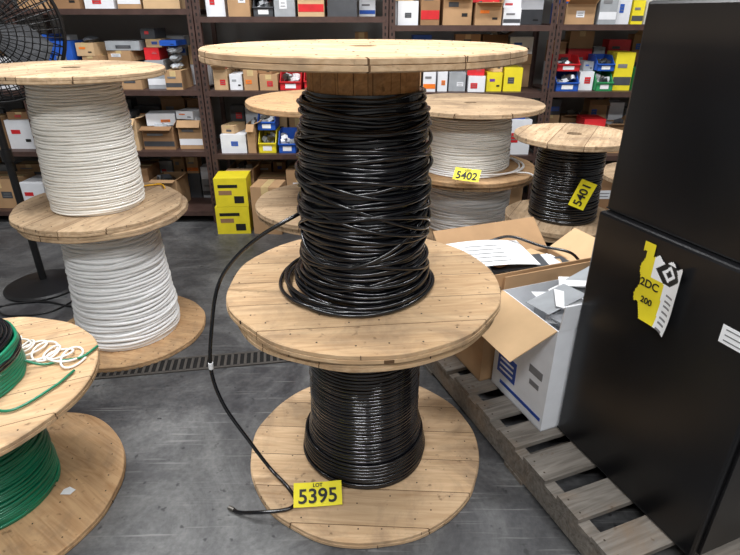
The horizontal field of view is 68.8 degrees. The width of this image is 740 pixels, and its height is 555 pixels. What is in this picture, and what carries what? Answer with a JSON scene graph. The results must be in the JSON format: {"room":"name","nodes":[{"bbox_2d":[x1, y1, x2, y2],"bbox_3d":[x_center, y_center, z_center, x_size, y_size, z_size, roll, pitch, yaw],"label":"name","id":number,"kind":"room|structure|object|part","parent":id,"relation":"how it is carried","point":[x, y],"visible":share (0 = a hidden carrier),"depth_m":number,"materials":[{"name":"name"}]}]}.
{"room":"warehouse","nodes":[
{"label":"warehouse","id":0,"kind":"room"},
{"bbox_2d":[0,0,638,187],"bbox_3d":[0.000,-2.442,4.094,9.000,3.600,0.100,0,26,0],"label":"wall","id":1,"kind":"structure","parent":0,"point":[105,27],"depth_m":4.28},
{"bbox_2d":[0,188,685,554],"bbox_3d":[0.000,0.865,1.534,9.000,0.100,8.400,0,26,0],"label":"floor","id":2,"kind":"structure","parent":0,"point":[187,461],"depth_m":1.92,"materials":[{"name":"concrete"}]},
{"bbox_2d":[0,0,71,316],"bbox_3d":[-1.794,-0.666,2.649,0.576,1.676,0.552,5,27,11],"label":"pedestal fan","id":3,"kind":"object","parent":2,"relation":"on","point":[18,43],"visible":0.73,"depth_m":2.63,"materials":[{"name":"metal"}]},
{"bbox_3d":[-1.722,0.123,2.901,0.323,0.036,0.437,20,32,35],"label":"power cord","id":4,"kind":"part","parent":3,"relation":"part of","materials":[{"name":"black rubber"}]},
{"bbox_2d":[0,317,125,554],"bbox_3d":[-1.206,0.447,1.615,0.776,0.581,0.777,-5,26,-10],"label":"cable reel","id":5,"kind":"object","parent":2,"relation":"on","point":[46,449],"depth_m":1.63,"materials":[{"name":"brown wood"}]},
{"bbox_3d":[-1.135,0.247,1.516,0.548,0.135,0.412,0,26,0],"label":"wire coil","id":6,"kind":"part","parent":5,"relation":"part of","materials":[{"name":"green plastic"}]},
{"bbox_2d":[20,335,86,368],"bbox_3d":[-1.121,0.213,1.723,0.525,0.015,0.128,10,28,20],"label":"rope","id":7,"kind":"object","parent":5,"relation":"on","point":[31,344],"visible":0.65,"depth_m":1.68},
{"bbox_2d":[61,487,75,493],"bbox_3d":[-0.964,0.681,1.725,0.040,0.006,0.028,3,26,6],"label":"paper scrap","id":8,"kind":"object","parent":5,"relation":"on","point":[69,490],"visible":1,"depth_m":1.73,"materials":[{"name":"white paper"}]},
{"bbox_2d":[16,195,205,372],"bbox_3d":[-1.164,-0.020,2.515,0.692,0.631,0.692,-17,31,-30],"label":"cable reel","id":9,"kind":"object","parent":2,"relation":"on","point":[123,294],"visible":0.76,"depth_m":2.38,"materials":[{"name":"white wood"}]},
{"bbox_2d":[0,60,181,237],"bbox_3d":[-1.172,-0.562,2.240,0.699,0.592,0.697,0,26,0],"label":"cable reel","id":10,"kind":"object","parent":9,"relation":"on","point":[79,114],"visible":1,"depth_m":2.12,"materials":[{"name":"white plastic"}]},
{"bbox_3d":[-1.059,-0.460,2.523,0.174,0.096,0.088,-16,30,-30],"label":"yellow pull cord","id":11,"kind":"part","parent":10,"relation":"part of","materials":[{"name":"yellow plastic"}]},
{"bbox_2d":[94,350,290,379],"bbox_3d":[-0.800,0.383,2.401,3.200,0.006,0.108,-4,26,-8],"label":"floor drain grate","id":12,"kind":"object","parent":2,"relation":"on","point":[248,358],"visible":0.38,"depth_m":2.40,"materials":[{"name":"metal"}]},
{"bbox_2d":[213,171,253,233],"bbox_3d":[-0.964,-0.533,3.829,0.233,0.400,0.201,-2,26,-3],"label":"stack","id":13,"kind":"object","parent":2,"relation":"on","point":[233,208],"visible":0.97,"depth_m":3.74,"materials":[{"name":"yellow cardboard"}]},
{"bbox_2d":[250,179,285,234],"bbox_3d":[-0.710,-0.503,3.837,0.200,0.341,0.201,3,26,5],"label":"cardboard box","id":14,"kind":"object","parent":2,"relation":"on","point":[261,186],"visible":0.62,"depth_m":3.76,"materials":[{"name":"brown cardboard"}]},
{"bbox_2d":[258,216,300,235],"bbox_3d":[-0.210,-0.215,3.143,0.842,0.431,0.841,19,32,34],"label":"cable reel","id":15,"kind":"object","parent":2,"relation":"on","point":[295,232],"visible":0.03,"depth_m":2.74,"materials":[{"name":"brown wood"}]},
{"bbox_2d":[245,90,304,230],"bbox_3d":[-0.215,-0.667,2.924,0.850,0.576,0.850,-5,26,-10],"label":"cable reel","id":16,"kind":"object","parent":15,"relation":"on","point":[276,205],"visible":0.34,"depth_m":2.84,"materials":[{"name":"brown wood"}]},
{"bbox_2d":[0,0,643,222],"bbox_3d":[0.075,-1.542,3.732,7.130,2.300,0.466,0,26,0],"label":"storage rack","id":17,"kind":"object","parent":2,"relation":"on","point":[198,206],"visible":0.34,"depth_m":3.62,"materials":[{"name":"brown metal"}]},
{"bbox_2d":[0,51,19,89],"bbox_3d":[-2.885,-1.508,3.756,1.015,0.337,0.428,0,26,0],"label":"stock","id":18,"kind":"object","parent":17,"relation":"in","point":[3,87],"visible":0.02,"depth_m":3.65,"materials":[{"name":"cardboard"}]},
{"bbox_2d":[0,96,35,148],"bbox_3d":[-2.888,-1.130,3.909,1.010,0.344,0.481,0,26,0],"label":"stock","id":19,"kind":"object","parent":17,"relation":"in","point":[13,116],"visible":0.38,"depth_m":3.84,"materials":[{"name":"cardboard"}]},
{"bbox_2d":[0,157,44,207],"bbox_3d":[-2.885,-0.750,4.115,1.021,0.358,0.444,0,26,0],"label":"stock","id":20,"kind":"object","parent":17,"relation":"in","point":[29,176],"visible":0.52,"depth_m":4.03,"materials":[{"name":"cardboard"}]},
{"bbox_2d":[17,0,204,8],"bbox_3d":[-1.726,-1.944,3.526,1.128,0.342,0.456,0,26,0],"label":"stock","id":21,"kind":"object","parent":17,"relation":"in","point":[61,4],"visible":0.76,"depth_m":3.45,"materials":[{"name":"cardboard"}]},
{"bbox_2d":[42,28,213,89],"bbox_3d":[-1.696,-1.526,3.749,1.125,0.375,0.419,0,26,0],"label":"stock","id":22,"kind":"object","parent":17,"relation":"in","point":[174,52],"visible":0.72,"depth_m":3.63,"materials":[{"name":"brown cardboard"}]},
{"bbox_2d":[125,96,203,150],"bbox_3d":[-1.704,-1.136,3.915,1.117,0.349,0.466,0,26,0],"label":"stock","id":23,"kind":"object","parent":17,"relation":"in","point":[174,123],"visible":0.52,"depth_m":3.83,"materials":[{"name":"cardboard"}]},
{"bbox_2d":[140,157,210,201],"bbox_3d":[-1.726,-0.762,4.101,1.051,0.393,0.454,0,26,0],"label":"stock","id":24,"kind":"object","parent":17,"relation":"in","point":[187,176],"visible":0.36,"depth_m":4.17,"materials":[{"name":"cardboard"}]},
{"bbox_2d":[220,103,299,152],"bbox_3d":[-0.479,-1.119,3.934,1.153,0.342,0.446,0,26,0],"label":"stock","id":25,"kind":"object","parent":17,"relation":"in","point":[247,130],"visible":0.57,"depth_m":3.84,"materials":[{"name":"cardboard"}]},
{"bbox_2d":[226,159,297,185],"bbox_3d":[-0.438,-0.772,4.107,1.204,0.406,0.439,0,26,0],"label":"stock","id":26,"kind":"object","parent":17,"relation":"on","point":[278,169],"visible":0.27,"depth_m":4.07,"materials":[{"name":"cardboard"}]},
{"bbox_2d":[210,32,367,89],"bbox_3d":[-0.544,-1.510,3.752,1.057,0.353,0.427,0,26,0],"label":"stock","id":27,"kind":"object","parent":17,"relation":"in","point":[224,78],"visible":0.3,"depth_m":3.65,"materials":[{"name":"cardboard"}]},
{"bbox_2d":[205,0,374,16],"bbox_3d":[-0.490,-1.920,3.539,1.133,0.377,0.452,0,26,0],"label":"stock","id":28,"kind":"object","parent":17,"relation":"in","point":[214,8],"visible":1,"depth_m":3.46,"materials":[{"name":"cardboard"}]},
{"bbox_2d":[395,0,543,24],"bbox_3d":[0.670,-1.869,3.559,1.038,0.368,0.462,0,26,0],"label":"stock","id":29,"kind":"object","parent":17,"relation":"in","point":[407,12],"visible":0.97,"depth_m":3.47,"materials":[{"name":"cardboard"}]},
{"bbox_2d":[406,31,533,91],"bbox_3d":[0.663,-1.517,3.761,0.975,0.378,0.406,0,26,0],"label":"stock","id":30,"kind":"object","parent":17,"relation":"in","point":[514,77],"visible":0.44,"depth_m":3.68,"materials":[{"name":"cardboard"}]},
{"bbox_2d":[509,187,522,204],"bbox_3d":[0.664,-0.747,4.098,0.968,0.369,0.477,0,26,0],"label":"stock","id":31,"kind":"object","parent":17,"relation":"in","point":[516,194],"visible":0.02,"depth_m":3.98,"materials":[{"name":"cardboard"}]},
{"bbox_2d":[510,117,531,154],"bbox_3d":[0.655,-1.123,3.943,0.967,0.360,0.423,0,26,0],"label":"stock","id":32,"kind":"object","parent":17,"relation":"in","point":[517,147],"visible":0.02,"depth_m":3.81,"materials":[{"name":"cardboard"}]},
{"bbox_2d":[527,151,616,209],"bbox_3d":[1.770,-0.737,4.103,1.022,0.347,0.476,0,26,0],"label":"stock","id":33,"kind":"object","parent":17,"relation":"in","point":[606,186],"visible":0.09,"depth_m":3.98,"materials":[{"name":"cardboard"}]},
{"bbox_2d":[536,97,627,152],"bbox_3d":[1.824,-1.131,3.940,1.139,0.377,0.422,0,26,0],"label":"stock","id":34,"kind":"object","parent":17,"relation":"in","point":[600,111],"visible":0.34,"depth_m":3.99,"materials":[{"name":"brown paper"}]},
{"bbox_2d":[541,30,642,90],"bbox_3d":[1.798,-1.522,3.749,1.089,0.389,0.423,0,26,0],"label":"stock","id":35,"kind":"object","parent":17,"relation":"on","point":[581,65],"visible":0.62,"depth_m":3.69,"materials":[{"name":"multicoloured plastic"}]},
{"bbox_2d":[549,0,651,23],"bbox_3d":[1.748,-1.864,3.561,1.032,0.348,0.464,0,26,0],"label":"stock","id":36,"kind":"object","parent":17,"relation":"in","point":[576,11],"visible":0.61,"depth_m":3.46,"materials":[{"name":"cardboard"}]},
{"bbox_2d":[238,319,493,548],"bbox_3d":[-0.017,0.324,1.788,0.799,0.650,0.802,12,28,22],"label":"cable reel","id":37,"kind":"object","parent":2,"relation":"on","point":[405,459],"visible":0.68,"depth_m":1.71,"materials":[{"name":"brown wood"}]},
{"bbox_2d":[293,480,341,507],"bbox_3d":[-0.163,0.675,1.686,0.150,0.034,0.070,-2,26,-4],"label":"number tag","id":38,"kind":"object","parent":37,"relation":"on","point":[326,493],"visible":1,"depth_m":1.69,"materials":[{"name":"yellow paper"}]},
{"bbox_2d":[198,39,527,364],"bbox_3d":[-0.017,-0.273,1.497,0.810,0.681,0.808,4,26,8],"label":"cable reel","id":39,"kind":"object","parent":37,"relation":"on","point":[363,282],"visible":1,"depth_m":1.37,"materials":[{"name":"brown wood"}]},
{"bbox_2d":[208,212,299,514],"bbox_3d":[-0.211,0.242,1.663,0.597,0.905,0.333,-15,30,-28],"label":"loose cable","id":40,"kind":"object","parent":39,"relation":"hanging from","point":[210,363],"visible":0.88,"depth_m":1.66,"materials":[{"name":"black rubber"}]},
{"bbox_2d":[505,218,558,245],"bbox_3d":[0.960,-0.082,2.832,0.538,0.466,0.540,-13,29,-26],"label":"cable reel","id":41,"kind":"object","parent":2,"relation":"on","point":[549,241],"visible":0.02,"depth_m":2.52,"materials":[{"name":"beige wood"}]},
{"bbox_2d":[504,123,622,238],"bbox_3d":[0.962,-0.484,2.635,0.556,0.431,0.554,10,28,19],"label":"cable reel","id":42,"kind":"object","parent":41,"relation":"on","point":[567,154],"visible":0.87,"depth_m":2.54,"materials":[{"name":"black plastic"}]},
{"bbox_2d":[568,179,596,209],"bbox_3d":[0.974,-0.379,2.476,0.114,0.147,0.009,5,26,10],"label":"number tag","id":43,"kind":"object","parent":42,"relation":"attached to","point":[583,192],"visible":1,"depth_m":2.48,"materials":[{"name":"yellow paper"}]},
{"bbox_2d":[423,355,739,554],"bbox_3d":[0.854,0.552,1.931,0.814,0.115,1.416,-10,28,-19],"label":"wooden pallet","id":44,"kind":"object","parent":2,"relation":"on","point":[572,511],"visible":0.27,"depth_m":1.70,"materials":[{"name":"wood"}]},
{"bbox_2d":[433,217,594,380],"bbox_3d":[0.600,0.061,2.281,0.750,0.458,0.461,-10,28,-19],"label":"cardboard box","id":45,"kind":"object","parent":44,"relation":"on","point":[478,358],"visible":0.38,"depth_m":2.29,"materials":[{"name":"beige cardboard"}]},
{"bbox_2d":[446,240,539,265],"bbox_3d":[0.462,-0.091,2.095,0.340,0.039,0.200,-6,27,-13],"label":"paper sheet","id":46,"kind":"object","parent":45,"relation":"on","point":[489,252],"visible":0.77,"depth_m":2.10,"materials":[{"name":"white paper"}]},
{"bbox_2d":[490,235,578,259],"bbox_3d":[0.667,-0.108,2.175,0.389,0.095,0.036,10,28,19],"label":"cord","id":47,"kind":"object","parent":45,"relation":"on","point":[575,256],"visible":0.75,"depth_m":2.15,"materials":[{"name":"black rubber"}]},
{"bbox_2d":[482,261,589,431],"bbox_3d":[0.721,0.214,1.933,0.742,0.489,0.319,-10,28,-19],"label":"carton","id":48,"kind":"object","parent":44,"relation":"on","point":[532,334],"visible":0.58,"depth_m":1.82,"materials":[{"name":"cardboard"}]},
{"bbox_2d":[497,353,542,420],"bbox_3d":[0.680,0.319,1.953,0.319,0.217,0.279,-10,28,-19],"label":"print","id":49,"kind":"object","parent":48,"relation":"attached to","point":[521,378],"depth_m":1.89},
{"bbox_2d":[557,210,739,554],"bbox_3d":[1.023,0.236,1.546,0.593,0.789,0.572,-10,28,-19],"label":"base cabinet","id":50,"kind":"object","parent":44,"relation":"on","point":[659,417],"visible":0.97,"depth_m":1.42,"materials":[{"name":"black metal"}]},
{"bbox_3d":[1.023,0.241,1.549,0.593,0.761,0.572,-10,28,-19],"label":"door and trim","id":51,"kind":"part","parent":50,"relation":"part of","materials":[{"name":"black metal"}]},
{"bbox_2d":[633,241,682,337],"bbox_3d":[0.724,0.027,1.363,0.019,0.205,0.138,-4,26,-9],"label":"sticker","id":52,"kind":"object","parent":50,"relation":"attached to","point":[655,294],"visible":1,"depth_m":1.37,"materials":[{"name":"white paper"}]},
{"bbox_2d":[606,0,739,262],"bbox_3d":[1.034,-0.357,1.262,0.569,0.525,0.572,-10,28,-19],"label":"base cabinet","id":53,"kind":"object","parent":50,"relation":"on","point":[677,173],"visible":1,"depth_m":1.25,"materials":[{"name":"black metal"}]},
{"bbox_3d":[1.034,-0.353,1.264,0.569,0.507,0.572,-10,28,-19],"label":"door and trim","id":54,"kind":"part","parent":53,"relation":"part of","materials":[{"name":"black metal"}]},
{"bbox_2d":[718,324,739,352],"bbox_3d":[0.815,0.145,1.185,0.002,0.045,0.100,-10,28,-19],"label":"paper label","id":55,"kind":"object","parent":50,"relation":"attached to","point":[730,337],"visible":1,"depth_m":1.21,"materials":[{"name":"white paper"}]},
{"bbox_2d":[603,162,616,209],"bbox_3d":[1.660,-0.353,3.278,0.601,0.561,0.602,-5,26,-10],"label":"cable reel","id":56,"kind":"object","parent":2,"relation":"on","point":[609,170],"visible":0.02,"depth_m":3.19,"materials":[{"name":"beige wood"}]},
{"bbox_3d":[0.590,-0.248,3.462,0.741,0.211,0.741,-11,28,-20],"label":"cable reel","id":57,"kind":"object","parent":2,"relation":"on","visible":0},
{"bbox_2d":[426,179,532,240],"bbox_3d":[0.590,-0.497,3.334,0.780,0.351,0.781,-9,27,-17],"label":"cable reel","id":58,"kind":"object","parent":57,"relation":"on","point":[450,207],"visible":0.41,"depth_m":3.12,"materials":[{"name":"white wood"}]},
{"bbox_2d":[426,93,545,188],"bbox_3d":[0.577,-0.655,3.236,0.831,0.750,0.881,-3,26,-5],"label":"cable reel","id":59,"kind":"object","parent":58,"relation":"on","point":[469,130],"visible":0.77,"depth_m":2.99,"materials":[{"name":"brown wood"}]},
{"bbox_2d":[452,167,480,181],"bbox_3d":[0.509,-0.540,2.839,0.140,0.056,0.048,12,28,23],"label":"number tag","id":60,"kind":"object","parent":59,"relation":"attached to","point":[472,175],"visible":1,"depth_m":2.84,"materials":[{"name":"yellow paper"}]}
]}

